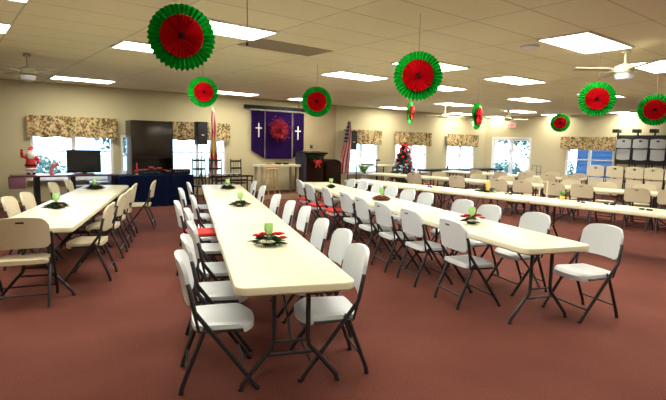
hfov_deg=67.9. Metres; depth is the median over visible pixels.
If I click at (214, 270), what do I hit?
folding chair
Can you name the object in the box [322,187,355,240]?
folding chair
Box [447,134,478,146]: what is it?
window valance
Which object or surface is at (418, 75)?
rosette
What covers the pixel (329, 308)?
folding chair
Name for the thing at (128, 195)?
folding chair
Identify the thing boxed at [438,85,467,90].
recessed light
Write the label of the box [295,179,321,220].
folding chair
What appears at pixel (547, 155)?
wall
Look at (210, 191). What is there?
folding table
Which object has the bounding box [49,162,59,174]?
ornament
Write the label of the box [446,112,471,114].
recessed light
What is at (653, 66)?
diffuser
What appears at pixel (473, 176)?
folding chair
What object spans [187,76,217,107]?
rosette
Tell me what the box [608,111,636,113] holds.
recessed light
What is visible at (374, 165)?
buffet table
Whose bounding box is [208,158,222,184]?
chair
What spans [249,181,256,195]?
folding chair
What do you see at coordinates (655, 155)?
folded chair
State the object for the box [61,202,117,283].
folding chair
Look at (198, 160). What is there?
chair
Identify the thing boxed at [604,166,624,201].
folded chair
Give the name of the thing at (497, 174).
folding chair
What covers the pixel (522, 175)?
folding chair
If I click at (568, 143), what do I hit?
window valance
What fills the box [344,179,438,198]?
folding table
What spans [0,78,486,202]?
wall
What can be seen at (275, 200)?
folding chair
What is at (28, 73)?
ceiling fan
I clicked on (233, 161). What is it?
chair
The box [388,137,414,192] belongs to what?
tree
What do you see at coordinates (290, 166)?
altar table
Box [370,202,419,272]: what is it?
folding chair
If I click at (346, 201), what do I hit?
folding chair
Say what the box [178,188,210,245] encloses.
folding chair
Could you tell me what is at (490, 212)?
folding chair
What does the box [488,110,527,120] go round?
ceiling fan
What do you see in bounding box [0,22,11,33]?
recessed light
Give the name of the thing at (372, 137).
window valance
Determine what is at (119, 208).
folding chair
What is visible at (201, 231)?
seat cushion
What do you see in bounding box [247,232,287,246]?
floral centerpiece
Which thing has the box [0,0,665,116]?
ceiling
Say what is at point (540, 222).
folding chair
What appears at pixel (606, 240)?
folding chair
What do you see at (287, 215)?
folding chair
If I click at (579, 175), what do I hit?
folding chair
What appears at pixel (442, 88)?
diffuser
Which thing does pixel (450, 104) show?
diffuser
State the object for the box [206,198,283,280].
folding table
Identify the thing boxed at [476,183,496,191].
floral centerpiece
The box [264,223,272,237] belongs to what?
glass
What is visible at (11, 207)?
folding chair
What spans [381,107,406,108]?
diffuser
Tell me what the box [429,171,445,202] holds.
folding chair
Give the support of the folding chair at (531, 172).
on the floor
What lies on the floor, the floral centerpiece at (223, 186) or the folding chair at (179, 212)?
the folding chair at (179, 212)
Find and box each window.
[29,136,113,180]
[119,135,126,173]
[173,141,225,177]
[342,144,377,174]
[395,145,428,172]
[446,147,473,167]
[565,150,614,180]
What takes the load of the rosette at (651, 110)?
hanging from the ceiling
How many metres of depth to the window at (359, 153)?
17.32 m
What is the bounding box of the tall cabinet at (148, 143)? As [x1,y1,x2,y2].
[125,120,172,173]
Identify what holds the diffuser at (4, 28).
attached to the recessed light at (5, 27)
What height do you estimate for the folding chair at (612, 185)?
0.883 m
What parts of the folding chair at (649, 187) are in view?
seat, backrest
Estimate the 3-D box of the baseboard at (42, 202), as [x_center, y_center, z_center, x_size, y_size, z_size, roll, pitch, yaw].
[-2.031,-0.198,15.254,20.780,0.100,0.020,-3,8,-35]
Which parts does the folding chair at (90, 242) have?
seat, seat frame, leg, backrest, leg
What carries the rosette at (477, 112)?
hanging from the ceiling
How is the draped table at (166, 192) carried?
on the floor
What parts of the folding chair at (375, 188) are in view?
backrest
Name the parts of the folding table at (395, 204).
leg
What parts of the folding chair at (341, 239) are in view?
seat frame, backrest, leg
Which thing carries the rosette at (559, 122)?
hanging from the ceiling
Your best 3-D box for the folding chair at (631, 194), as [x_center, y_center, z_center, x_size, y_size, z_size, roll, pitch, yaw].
[6.273,0.172,10.177,0.524,0.883,0.536,8,9,44]
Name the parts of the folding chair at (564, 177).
backrest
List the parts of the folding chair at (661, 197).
backrest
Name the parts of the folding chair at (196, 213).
backrest, seat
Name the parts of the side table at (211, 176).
rail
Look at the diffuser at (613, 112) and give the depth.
16.75 m
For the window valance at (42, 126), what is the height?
0.514 m
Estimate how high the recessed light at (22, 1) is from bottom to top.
0.024 m
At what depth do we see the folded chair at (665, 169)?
12.64 m
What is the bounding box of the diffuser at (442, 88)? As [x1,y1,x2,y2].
[438,86,462,90]
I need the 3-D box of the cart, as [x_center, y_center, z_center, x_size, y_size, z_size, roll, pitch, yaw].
[8.151,-0.256,13.361,0.500,1.090,2.500,-4,8,-38]
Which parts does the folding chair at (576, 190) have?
backrest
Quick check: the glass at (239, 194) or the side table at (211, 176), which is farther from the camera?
the side table at (211, 176)
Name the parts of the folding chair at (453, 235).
leg, backrest, leg, seat frame, seat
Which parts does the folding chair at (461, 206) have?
seat, backrest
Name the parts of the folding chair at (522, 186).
backrest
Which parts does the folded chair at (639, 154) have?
seat, backrest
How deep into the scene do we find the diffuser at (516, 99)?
13.05 m
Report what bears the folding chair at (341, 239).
on the floor
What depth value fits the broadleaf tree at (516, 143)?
26.41 m
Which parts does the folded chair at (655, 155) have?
seat, backrest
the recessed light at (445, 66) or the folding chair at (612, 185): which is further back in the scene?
the folding chair at (612, 185)
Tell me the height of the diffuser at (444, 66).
0.014 m
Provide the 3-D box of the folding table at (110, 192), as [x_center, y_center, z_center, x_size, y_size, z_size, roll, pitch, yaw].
[-3.935,0.225,8.242,0.762,0.748,2.435,-1,7,-16]
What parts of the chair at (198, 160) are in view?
backrest, leg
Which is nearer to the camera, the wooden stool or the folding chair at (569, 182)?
the folding chair at (569, 182)
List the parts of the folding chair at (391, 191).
backrest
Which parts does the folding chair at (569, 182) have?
backrest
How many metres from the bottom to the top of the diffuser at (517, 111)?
0.014 m
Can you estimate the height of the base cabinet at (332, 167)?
0.990 m
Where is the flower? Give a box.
[272,232,284,235]
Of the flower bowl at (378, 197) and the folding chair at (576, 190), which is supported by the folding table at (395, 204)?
the flower bowl at (378, 197)
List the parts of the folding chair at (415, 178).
backrest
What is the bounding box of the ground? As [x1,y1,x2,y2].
[35,154,576,173]
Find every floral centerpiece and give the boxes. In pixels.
[40,201,71,208]
[85,184,105,189]
[220,185,235,188]
[228,200,250,206]
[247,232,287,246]
[460,214,484,223]
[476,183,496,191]
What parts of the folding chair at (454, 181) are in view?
backrest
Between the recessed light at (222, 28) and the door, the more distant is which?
the door
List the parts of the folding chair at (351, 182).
seat, backrest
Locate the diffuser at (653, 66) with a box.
[631,61,665,72]
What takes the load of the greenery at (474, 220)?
on the floral centerpiece at (474, 220)
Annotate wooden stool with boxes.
[264,168,279,194]
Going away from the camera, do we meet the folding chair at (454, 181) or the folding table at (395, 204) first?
the folding table at (395, 204)
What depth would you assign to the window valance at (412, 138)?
18.50 m
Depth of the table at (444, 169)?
18.86 m
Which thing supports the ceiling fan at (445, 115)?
hanging from the ceiling
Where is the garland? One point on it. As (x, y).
(134, 171)
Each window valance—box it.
[25,115,117,138]
[169,121,230,141]
[342,129,381,144]
[393,131,431,145]
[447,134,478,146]
[560,137,616,150]
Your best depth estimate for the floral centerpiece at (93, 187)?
8.44 m
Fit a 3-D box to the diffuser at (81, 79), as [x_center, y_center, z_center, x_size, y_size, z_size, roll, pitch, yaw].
[-5.476,-2.639,10.847,1.180,0.014,0.570,-4,8,-38]
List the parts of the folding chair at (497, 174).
backrest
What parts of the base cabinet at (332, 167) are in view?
door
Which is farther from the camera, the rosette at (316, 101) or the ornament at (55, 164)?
the ornament at (55, 164)
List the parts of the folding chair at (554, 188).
backrest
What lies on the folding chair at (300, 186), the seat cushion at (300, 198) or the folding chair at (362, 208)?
the seat cushion at (300, 198)
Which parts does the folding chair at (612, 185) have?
seat, backrest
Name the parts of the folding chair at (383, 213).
leg, backrest, leg, seat frame, seat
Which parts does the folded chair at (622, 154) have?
seat, backrest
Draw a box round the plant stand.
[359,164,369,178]
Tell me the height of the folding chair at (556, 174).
0.883 m
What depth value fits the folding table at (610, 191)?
10.91 m
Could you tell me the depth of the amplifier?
12.53 m
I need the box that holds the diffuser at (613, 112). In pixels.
[613,112,636,113]
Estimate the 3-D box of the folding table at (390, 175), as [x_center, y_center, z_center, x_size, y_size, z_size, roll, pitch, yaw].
[2.167,-0.365,14.710,2.435,0.748,0.762,7,9,43]
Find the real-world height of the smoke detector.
0.030 m
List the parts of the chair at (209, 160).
leg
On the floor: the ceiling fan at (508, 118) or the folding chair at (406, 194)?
the folding chair at (406, 194)
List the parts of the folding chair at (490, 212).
seat, backrest, leg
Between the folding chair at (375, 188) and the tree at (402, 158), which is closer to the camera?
the folding chair at (375, 188)
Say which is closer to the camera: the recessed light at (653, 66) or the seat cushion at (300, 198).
the recessed light at (653, 66)
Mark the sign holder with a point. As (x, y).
(540, 181)
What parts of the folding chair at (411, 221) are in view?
leg, backrest, leg, seat frame, seat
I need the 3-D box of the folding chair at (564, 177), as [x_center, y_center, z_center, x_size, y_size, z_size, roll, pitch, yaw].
[7.002,-0.299,14.511,0.536,0.883,0.524,-5,9,-44]
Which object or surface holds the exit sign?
attached to the wall at (547, 155)
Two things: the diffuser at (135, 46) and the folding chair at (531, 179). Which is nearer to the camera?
the diffuser at (135, 46)
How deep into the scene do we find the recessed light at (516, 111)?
17.24 m
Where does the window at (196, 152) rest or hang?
in the wall at (19, 99)
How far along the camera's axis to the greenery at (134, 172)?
12.22 m
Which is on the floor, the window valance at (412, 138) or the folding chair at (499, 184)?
the folding chair at (499, 184)
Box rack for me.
[612,129,665,196]
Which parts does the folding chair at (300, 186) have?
backrest, seat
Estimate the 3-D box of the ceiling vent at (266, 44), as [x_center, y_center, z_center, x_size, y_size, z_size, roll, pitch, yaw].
[-0.642,-2.074,6.763,1.180,0.015,0.570,-4,8,-38]
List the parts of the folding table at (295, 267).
leg, leg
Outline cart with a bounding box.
[585,170,665,208]
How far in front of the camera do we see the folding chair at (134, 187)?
8.19 m
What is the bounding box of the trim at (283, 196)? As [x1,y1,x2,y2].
[263,192,322,199]
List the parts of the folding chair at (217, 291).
backrest, leg, seat frame, seat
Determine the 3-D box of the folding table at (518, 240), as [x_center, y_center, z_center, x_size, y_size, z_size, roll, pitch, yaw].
[1.592,0.650,5.549,0.762,0.748,2.435,-1,7,-20]
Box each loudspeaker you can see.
[194,122,207,200]
[351,131,356,149]
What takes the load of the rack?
on the floor
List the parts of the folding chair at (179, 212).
backrest, seat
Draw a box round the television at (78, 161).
[66,150,100,173]
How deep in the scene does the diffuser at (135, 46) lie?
6.84 m
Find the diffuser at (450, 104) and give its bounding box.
[441,103,471,105]
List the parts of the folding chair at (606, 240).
leg, seat, seat frame, backrest, leg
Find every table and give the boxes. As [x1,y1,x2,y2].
[0,199,108,299]
[8,173,116,206]
[59,185,128,248]
[115,174,193,206]
[202,185,254,242]
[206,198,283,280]
[210,175,253,190]
[214,222,353,391]
[253,164,300,191]
[303,182,370,231]
[335,193,442,262]
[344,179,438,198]
[354,164,392,187]
[368,173,446,202]
[398,210,589,324]
[417,168,502,188]
[420,187,545,214]
[436,177,533,213]
[442,170,508,191]
[508,174,586,200]
[530,198,665,236]
[532,183,633,226]
[648,191,665,229]
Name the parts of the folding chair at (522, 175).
backrest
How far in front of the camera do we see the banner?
15.17 m
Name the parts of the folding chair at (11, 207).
leg, backrest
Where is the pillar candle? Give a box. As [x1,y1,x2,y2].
[486,181,489,190]
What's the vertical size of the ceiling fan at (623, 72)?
0.410 m
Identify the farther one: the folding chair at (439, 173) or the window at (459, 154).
the window at (459, 154)
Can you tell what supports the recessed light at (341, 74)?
in the ceiling
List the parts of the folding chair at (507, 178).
backrest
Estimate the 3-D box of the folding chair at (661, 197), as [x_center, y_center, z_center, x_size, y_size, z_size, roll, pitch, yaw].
[6.693,0.226,9.781,0.524,0.883,0.536,7,9,42]
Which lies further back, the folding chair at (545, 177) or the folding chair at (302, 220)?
the folding chair at (545, 177)
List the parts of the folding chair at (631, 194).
backrest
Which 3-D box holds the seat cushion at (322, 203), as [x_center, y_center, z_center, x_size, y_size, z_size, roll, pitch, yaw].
[-0.252,0.130,9.240,0.446,0.121,0.400,-1,7,-20]
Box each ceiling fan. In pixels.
[0,53,69,81]
[426,105,457,117]
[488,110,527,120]
[572,49,665,81]
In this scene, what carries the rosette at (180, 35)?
hanging from the ceiling
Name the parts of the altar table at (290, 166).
leg, leg, leg, leg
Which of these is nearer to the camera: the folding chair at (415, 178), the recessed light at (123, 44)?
the recessed light at (123, 44)
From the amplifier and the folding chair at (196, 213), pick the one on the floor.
the folding chair at (196, 213)
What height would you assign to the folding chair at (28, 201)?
0.883 m
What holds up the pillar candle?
in the floral centerpiece at (483, 189)
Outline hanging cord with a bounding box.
[246,0,247,45]
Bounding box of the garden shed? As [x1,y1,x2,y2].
[576,150,612,177]
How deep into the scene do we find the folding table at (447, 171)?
17.33 m
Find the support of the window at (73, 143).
in the wall at (19, 99)
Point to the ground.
(179, 161)
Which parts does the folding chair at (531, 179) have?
backrest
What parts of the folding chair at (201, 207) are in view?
backrest, seat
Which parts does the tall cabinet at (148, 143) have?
door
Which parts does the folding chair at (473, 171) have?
backrest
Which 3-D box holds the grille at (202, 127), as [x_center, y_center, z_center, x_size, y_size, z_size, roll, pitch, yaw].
[-3.448,-1.770,13.114,0.246,0.540,0.012,-3,8,-35]
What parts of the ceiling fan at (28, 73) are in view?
blade, blade, rod, motor, lamp shade, blade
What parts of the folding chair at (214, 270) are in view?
backrest, seat, seat frame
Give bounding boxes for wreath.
[269,116,290,141]
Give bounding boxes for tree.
[95,137,125,156]
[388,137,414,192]
[497,140,569,158]
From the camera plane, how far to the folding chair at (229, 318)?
3.21 m
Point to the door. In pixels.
(511, 139)
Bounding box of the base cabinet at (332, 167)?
[323,159,340,184]
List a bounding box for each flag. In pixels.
[209,107,217,183]
[340,117,350,179]
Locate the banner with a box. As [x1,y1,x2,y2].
[250,109,304,158]
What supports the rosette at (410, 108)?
hanging from the ceiling
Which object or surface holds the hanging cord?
hanging from the ceiling
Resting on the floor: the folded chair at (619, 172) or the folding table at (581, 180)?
the folding table at (581, 180)
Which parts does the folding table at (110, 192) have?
leg, leg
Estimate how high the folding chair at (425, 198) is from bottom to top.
0.883 m
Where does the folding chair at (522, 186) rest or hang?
on the floor
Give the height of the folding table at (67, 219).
0.748 m
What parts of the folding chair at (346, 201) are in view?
backrest, seat frame, seat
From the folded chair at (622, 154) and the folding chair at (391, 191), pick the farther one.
the folded chair at (622, 154)
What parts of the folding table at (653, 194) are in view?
leg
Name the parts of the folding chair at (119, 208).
seat, seat frame, leg, backrest, leg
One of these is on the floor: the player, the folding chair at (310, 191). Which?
the folding chair at (310, 191)
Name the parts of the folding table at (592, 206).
leg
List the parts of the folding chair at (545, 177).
backrest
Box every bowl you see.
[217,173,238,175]
[371,195,390,199]
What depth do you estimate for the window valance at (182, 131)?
13.58 m
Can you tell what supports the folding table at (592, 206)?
on the floor
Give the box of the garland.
[131,167,171,173]
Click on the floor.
(124, 337)
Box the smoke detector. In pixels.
[520,44,539,49]
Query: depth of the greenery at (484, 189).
9.61 m
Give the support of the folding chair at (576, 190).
on the floor
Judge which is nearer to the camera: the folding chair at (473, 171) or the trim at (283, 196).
the trim at (283, 196)
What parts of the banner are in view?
panel, rod, panel, cord, panel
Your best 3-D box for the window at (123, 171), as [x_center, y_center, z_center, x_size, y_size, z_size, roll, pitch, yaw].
[-5.062,-1.187,12.977,1.060,1.000,0.190,-3,8,-35]
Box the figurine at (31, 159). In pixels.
[20,146,39,174]
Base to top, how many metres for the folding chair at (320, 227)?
0.883 m
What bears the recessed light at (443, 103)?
in the ceiling
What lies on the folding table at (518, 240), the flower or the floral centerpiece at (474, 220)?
the floral centerpiece at (474, 220)
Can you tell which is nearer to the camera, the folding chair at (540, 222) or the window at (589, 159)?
the folding chair at (540, 222)
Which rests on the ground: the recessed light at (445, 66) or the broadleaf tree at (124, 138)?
the broadleaf tree at (124, 138)
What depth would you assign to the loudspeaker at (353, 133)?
16.46 m
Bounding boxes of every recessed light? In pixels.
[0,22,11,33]
[10,0,29,2]
[49,75,115,83]
[111,39,152,52]
[207,18,278,40]
[218,90,259,95]
[286,97,301,100]
[320,70,389,80]
[377,106,414,109]
[390,61,469,71]
[433,102,473,106]
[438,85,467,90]
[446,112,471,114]
[483,75,546,84]
[503,110,537,112]
[506,97,551,101]
[536,30,633,53]
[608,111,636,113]
[623,59,665,72]
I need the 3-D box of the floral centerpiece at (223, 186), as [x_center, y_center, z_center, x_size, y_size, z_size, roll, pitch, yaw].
[-1.938,-0.238,9.049,0.298,0.081,0.317,6,8,36]
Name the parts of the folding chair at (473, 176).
backrest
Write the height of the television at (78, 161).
0.560 m
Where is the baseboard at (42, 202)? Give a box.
[0,184,475,207]
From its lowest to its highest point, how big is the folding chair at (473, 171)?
0.883 m
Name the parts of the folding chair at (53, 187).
backrest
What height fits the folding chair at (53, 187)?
0.883 m
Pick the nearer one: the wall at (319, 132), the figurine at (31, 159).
the figurine at (31, 159)
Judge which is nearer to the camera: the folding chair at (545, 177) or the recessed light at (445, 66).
the recessed light at (445, 66)
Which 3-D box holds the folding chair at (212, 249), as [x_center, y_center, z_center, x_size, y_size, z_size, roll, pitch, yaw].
[-1.372,0.528,5.483,0.536,0.883,0.524,0,7,-15]
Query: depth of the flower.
4.20 m
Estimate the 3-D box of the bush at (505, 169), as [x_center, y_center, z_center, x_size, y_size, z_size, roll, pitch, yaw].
[8.685,-1.401,25.317,2.409,1.400,2.373,-4,8,-38]
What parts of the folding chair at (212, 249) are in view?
backrest, seat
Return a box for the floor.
[0,185,665,399]
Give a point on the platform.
(271, 192)
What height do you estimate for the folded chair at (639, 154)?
0.970 m
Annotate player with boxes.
[89,181,109,184]
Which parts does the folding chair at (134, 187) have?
leg, leg, backrest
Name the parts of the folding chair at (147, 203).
seat, leg, leg, backrest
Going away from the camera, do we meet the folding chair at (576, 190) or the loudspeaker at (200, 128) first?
the folding chair at (576, 190)
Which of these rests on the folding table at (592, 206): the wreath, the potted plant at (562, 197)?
the potted plant at (562, 197)
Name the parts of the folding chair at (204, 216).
backrest, seat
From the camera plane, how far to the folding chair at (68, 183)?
8.93 m
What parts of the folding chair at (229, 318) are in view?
backrest, leg, leg, seat frame, seat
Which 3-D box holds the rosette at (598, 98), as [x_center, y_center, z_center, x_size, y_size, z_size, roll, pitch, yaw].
[3.571,-1.552,6.665,0.469,0.846,0.136,5,7,27]
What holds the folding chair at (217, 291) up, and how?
on the floor
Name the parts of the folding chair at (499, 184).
backrest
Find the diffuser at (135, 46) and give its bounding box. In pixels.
[115,42,152,51]
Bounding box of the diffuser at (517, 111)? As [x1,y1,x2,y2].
[510,110,530,112]
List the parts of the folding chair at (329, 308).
seat, seat frame, leg, backrest, leg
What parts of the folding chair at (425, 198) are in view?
backrest, leg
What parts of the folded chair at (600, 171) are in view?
backrest, seat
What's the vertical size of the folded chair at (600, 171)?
0.970 m
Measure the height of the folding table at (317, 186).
0.748 m
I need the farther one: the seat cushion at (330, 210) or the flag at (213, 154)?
the flag at (213, 154)
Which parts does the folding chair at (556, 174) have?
backrest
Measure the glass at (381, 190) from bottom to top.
0.170 m
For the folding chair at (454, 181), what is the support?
on the floor
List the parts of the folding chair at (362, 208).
backrest, leg, seat frame, seat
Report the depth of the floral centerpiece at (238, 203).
6.63 m
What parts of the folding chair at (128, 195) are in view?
seat, leg, leg, backrest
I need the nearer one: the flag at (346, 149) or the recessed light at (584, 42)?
the recessed light at (584, 42)
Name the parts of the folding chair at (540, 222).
seat, leg, backrest, leg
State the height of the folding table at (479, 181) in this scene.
0.748 m
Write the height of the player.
0.090 m
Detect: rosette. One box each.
[147,0,215,70]
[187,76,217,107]
[301,65,331,116]
[393,14,442,100]
[406,102,414,123]
[471,90,482,129]
[550,103,569,131]
[578,54,616,115]
[636,63,665,125]
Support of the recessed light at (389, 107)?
in the ceiling
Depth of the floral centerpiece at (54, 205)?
6.05 m
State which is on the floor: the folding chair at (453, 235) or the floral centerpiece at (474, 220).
the folding chair at (453, 235)
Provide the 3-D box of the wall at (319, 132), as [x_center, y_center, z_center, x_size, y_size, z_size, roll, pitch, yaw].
[-0.521,-1.672,16.139,1.460,2.900,0.040,-3,8,-35]
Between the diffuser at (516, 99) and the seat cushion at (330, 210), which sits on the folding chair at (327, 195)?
the seat cushion at (330, 210)
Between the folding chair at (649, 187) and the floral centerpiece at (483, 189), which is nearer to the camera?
the floral centerpiece at (483, 189)
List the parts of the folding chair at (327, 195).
backrest, leg, seat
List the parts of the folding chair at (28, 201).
backrest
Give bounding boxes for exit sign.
[507,123,515,127]
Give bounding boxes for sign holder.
[537,181,548,197]
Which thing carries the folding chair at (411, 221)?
on the floor
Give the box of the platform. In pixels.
[248,190,318,197]
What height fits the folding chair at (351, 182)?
0.883 m
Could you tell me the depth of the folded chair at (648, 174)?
12.78 m
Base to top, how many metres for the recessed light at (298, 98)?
0.024 m
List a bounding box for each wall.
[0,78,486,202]
[298,102,336,158]
[484,114,665,189]
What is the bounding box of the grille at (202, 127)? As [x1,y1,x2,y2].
[198,123,206,143]
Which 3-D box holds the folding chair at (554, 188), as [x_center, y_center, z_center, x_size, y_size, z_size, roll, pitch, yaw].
[5.091,0.021,11.289,0.524,0.883,0.536,7,9,43]
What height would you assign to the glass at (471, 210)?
0.170 m
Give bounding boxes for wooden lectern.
[295,151,327,191]
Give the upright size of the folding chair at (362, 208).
0.883 m
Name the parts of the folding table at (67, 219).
leg, leg, leg, leg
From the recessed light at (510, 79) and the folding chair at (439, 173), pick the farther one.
the folding chair at (439, 173)
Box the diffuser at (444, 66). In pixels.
[394,63,463,70]
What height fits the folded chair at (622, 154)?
0.970 m
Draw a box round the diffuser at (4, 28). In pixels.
[0,24,9,32]
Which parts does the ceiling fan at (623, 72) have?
blade, blade, motor, lamp shade, rod, blade, blade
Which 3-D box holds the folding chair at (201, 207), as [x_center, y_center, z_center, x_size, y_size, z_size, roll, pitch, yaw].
[-2.367,0.118,8.939,0.536,0.883,0.524,-1,7,-16]
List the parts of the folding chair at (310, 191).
backrest, leg, seat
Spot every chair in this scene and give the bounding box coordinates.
[0,217,58,307]
[1,196,58,270]
[20,192,71,258]
[48,182,85,235]
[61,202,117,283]
[64,179,95,223]
[85,192,127,259]
[94,188,132,249]
[105,183,137,236]
[125,180,156,229]
[174,200,216,274]
[174,249,259,395]
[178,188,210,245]
[180,234,252,353]
[183,208,229,280]
[186,182,212,223]
[187,221,243,307]
[190,195,218,242]
[192,158,205,202]
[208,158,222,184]
[230,159,245,185]
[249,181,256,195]
[257,186,265,203]
[269,194,280,214]
[269,218,328,317]
[281,200,295,226]
[282,228,352,337]
[287,243,369,382]
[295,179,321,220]
[295,206,310,237]
[305,183,335,231]
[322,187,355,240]
[333,179,355,220]
[336,181,367,222]
[339,192,376,247]
[349,183,382,231]
[354,196,395,259]
[362,186,397,236]
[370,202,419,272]
[376,189,414,243]
[392,192,433,250]
[396,208,452,286]
[406,173,422,198]
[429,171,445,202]
[430,199,473,266]
[433,218,500,309]
[446,204,500,278]
[447,175,469,207]
[462,174,484,206]
[469,169,485,189]
[484,212,550,295]
[489,178,512,214]
[490,176,514,210]
[494,171,511,191]
[510,180,536,215]
[515,171,535,193]
[515,177,542,211]
[517,172,534,193]
[540,174,558,197]
[541,172,559,196]
[541,223,623,323]
[542,182,568,221]
[552,179,580,215]
[561,175,581,200]
[564,173,586,200]
[568,184,597,224]
[587,165,604,199]
[587,182,618,221]
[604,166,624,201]
[614,139,631,166]
[621,187,652,231]
[624,167,643,201]
[624,184,655,225]
[631,139,648,167]
[643,168,664,205]
[648,139,665,168]
[654,190,665,232]
[661,169,665,205]
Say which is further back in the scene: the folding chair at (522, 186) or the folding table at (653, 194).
the folding chair at (522, 186)
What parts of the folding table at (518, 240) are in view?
leg, leg, leg, leg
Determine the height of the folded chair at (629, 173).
0.970 m
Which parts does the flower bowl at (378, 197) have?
dish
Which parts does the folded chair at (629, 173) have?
seat, backrest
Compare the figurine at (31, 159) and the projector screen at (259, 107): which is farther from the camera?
the projector screen at (259, 107)
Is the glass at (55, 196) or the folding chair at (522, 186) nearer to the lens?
the glass at (55, 196)
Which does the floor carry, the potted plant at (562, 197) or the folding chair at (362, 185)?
the folding chair at (362, 185)
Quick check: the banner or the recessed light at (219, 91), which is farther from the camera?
the banner
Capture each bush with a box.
[36,155,68,173]
[494,159,522,179]
[526,161,573,174]
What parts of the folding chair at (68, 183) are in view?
backrest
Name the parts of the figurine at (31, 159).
arm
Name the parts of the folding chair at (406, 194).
backrest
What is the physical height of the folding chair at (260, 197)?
0.883 m
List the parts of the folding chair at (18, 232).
seat, backrest, leg, seat frame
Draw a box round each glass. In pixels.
[52,193,59,201]
[237,192,242,200]
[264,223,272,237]
[379,188,383,198]
[468,207,475,218]
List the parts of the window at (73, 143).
sill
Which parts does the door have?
panel, panel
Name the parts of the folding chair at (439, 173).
backrest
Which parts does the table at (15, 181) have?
drawer, panel, panel, panel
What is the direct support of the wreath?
hanging from the banner
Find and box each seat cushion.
[182,228,215,235]
[298,197,321,200]
[306,202,332,206]
[322,208,347,217]
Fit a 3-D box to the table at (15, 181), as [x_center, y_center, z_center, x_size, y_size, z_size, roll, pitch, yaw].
[-6.162,-0.198,11.365,2.130,0.785,0.500,-3,8,-35]
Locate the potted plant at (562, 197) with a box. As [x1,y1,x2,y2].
[559,190,565,199]
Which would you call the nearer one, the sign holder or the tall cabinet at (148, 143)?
the sign holder
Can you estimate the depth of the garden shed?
21.37 m
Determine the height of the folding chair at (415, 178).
0.883 m
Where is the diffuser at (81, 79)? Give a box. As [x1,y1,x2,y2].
[52,76,111,82]
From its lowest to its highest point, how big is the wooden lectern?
1.272 m
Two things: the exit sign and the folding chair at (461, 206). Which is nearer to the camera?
the folding chair at (461, 206)
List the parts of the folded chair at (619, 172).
seat, backrest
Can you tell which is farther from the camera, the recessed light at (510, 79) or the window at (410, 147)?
the window at (410, 147)
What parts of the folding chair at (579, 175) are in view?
backrest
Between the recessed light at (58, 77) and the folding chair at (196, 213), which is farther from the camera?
the recessed light at (58, 77)
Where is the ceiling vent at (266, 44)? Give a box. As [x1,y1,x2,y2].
[237,38,331,55]
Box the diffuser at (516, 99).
[511,98,544,101]
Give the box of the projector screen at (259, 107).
[244,104,304,111]
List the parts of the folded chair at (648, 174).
seat, backrest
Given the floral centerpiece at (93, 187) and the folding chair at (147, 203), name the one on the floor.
the folding chair at (147, 203)
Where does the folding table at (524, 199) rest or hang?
on the floor
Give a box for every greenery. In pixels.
[133,172,171,173]
[460,216,480,223]
[476,188,496,191]
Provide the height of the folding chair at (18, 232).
0.883 m
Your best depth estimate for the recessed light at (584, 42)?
5.95 m
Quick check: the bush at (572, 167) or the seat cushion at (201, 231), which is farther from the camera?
the bush at (572, 167)
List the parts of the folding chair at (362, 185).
backrest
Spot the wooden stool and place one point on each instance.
(270, 169)
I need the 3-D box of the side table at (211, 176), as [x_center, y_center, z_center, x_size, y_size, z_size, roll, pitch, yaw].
[-2.610,-0.264,12.835,1.050,0.745,0.340,-3,8,-35]
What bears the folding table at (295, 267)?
on the floor
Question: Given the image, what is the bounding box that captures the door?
[490,137,531,178]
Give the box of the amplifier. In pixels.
[169,169,189,173]
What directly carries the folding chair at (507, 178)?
on the floor
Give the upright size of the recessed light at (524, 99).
0.024 m
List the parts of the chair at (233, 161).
backrest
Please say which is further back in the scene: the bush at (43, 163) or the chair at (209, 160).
the bush at (43, 163)
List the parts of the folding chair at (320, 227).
backrest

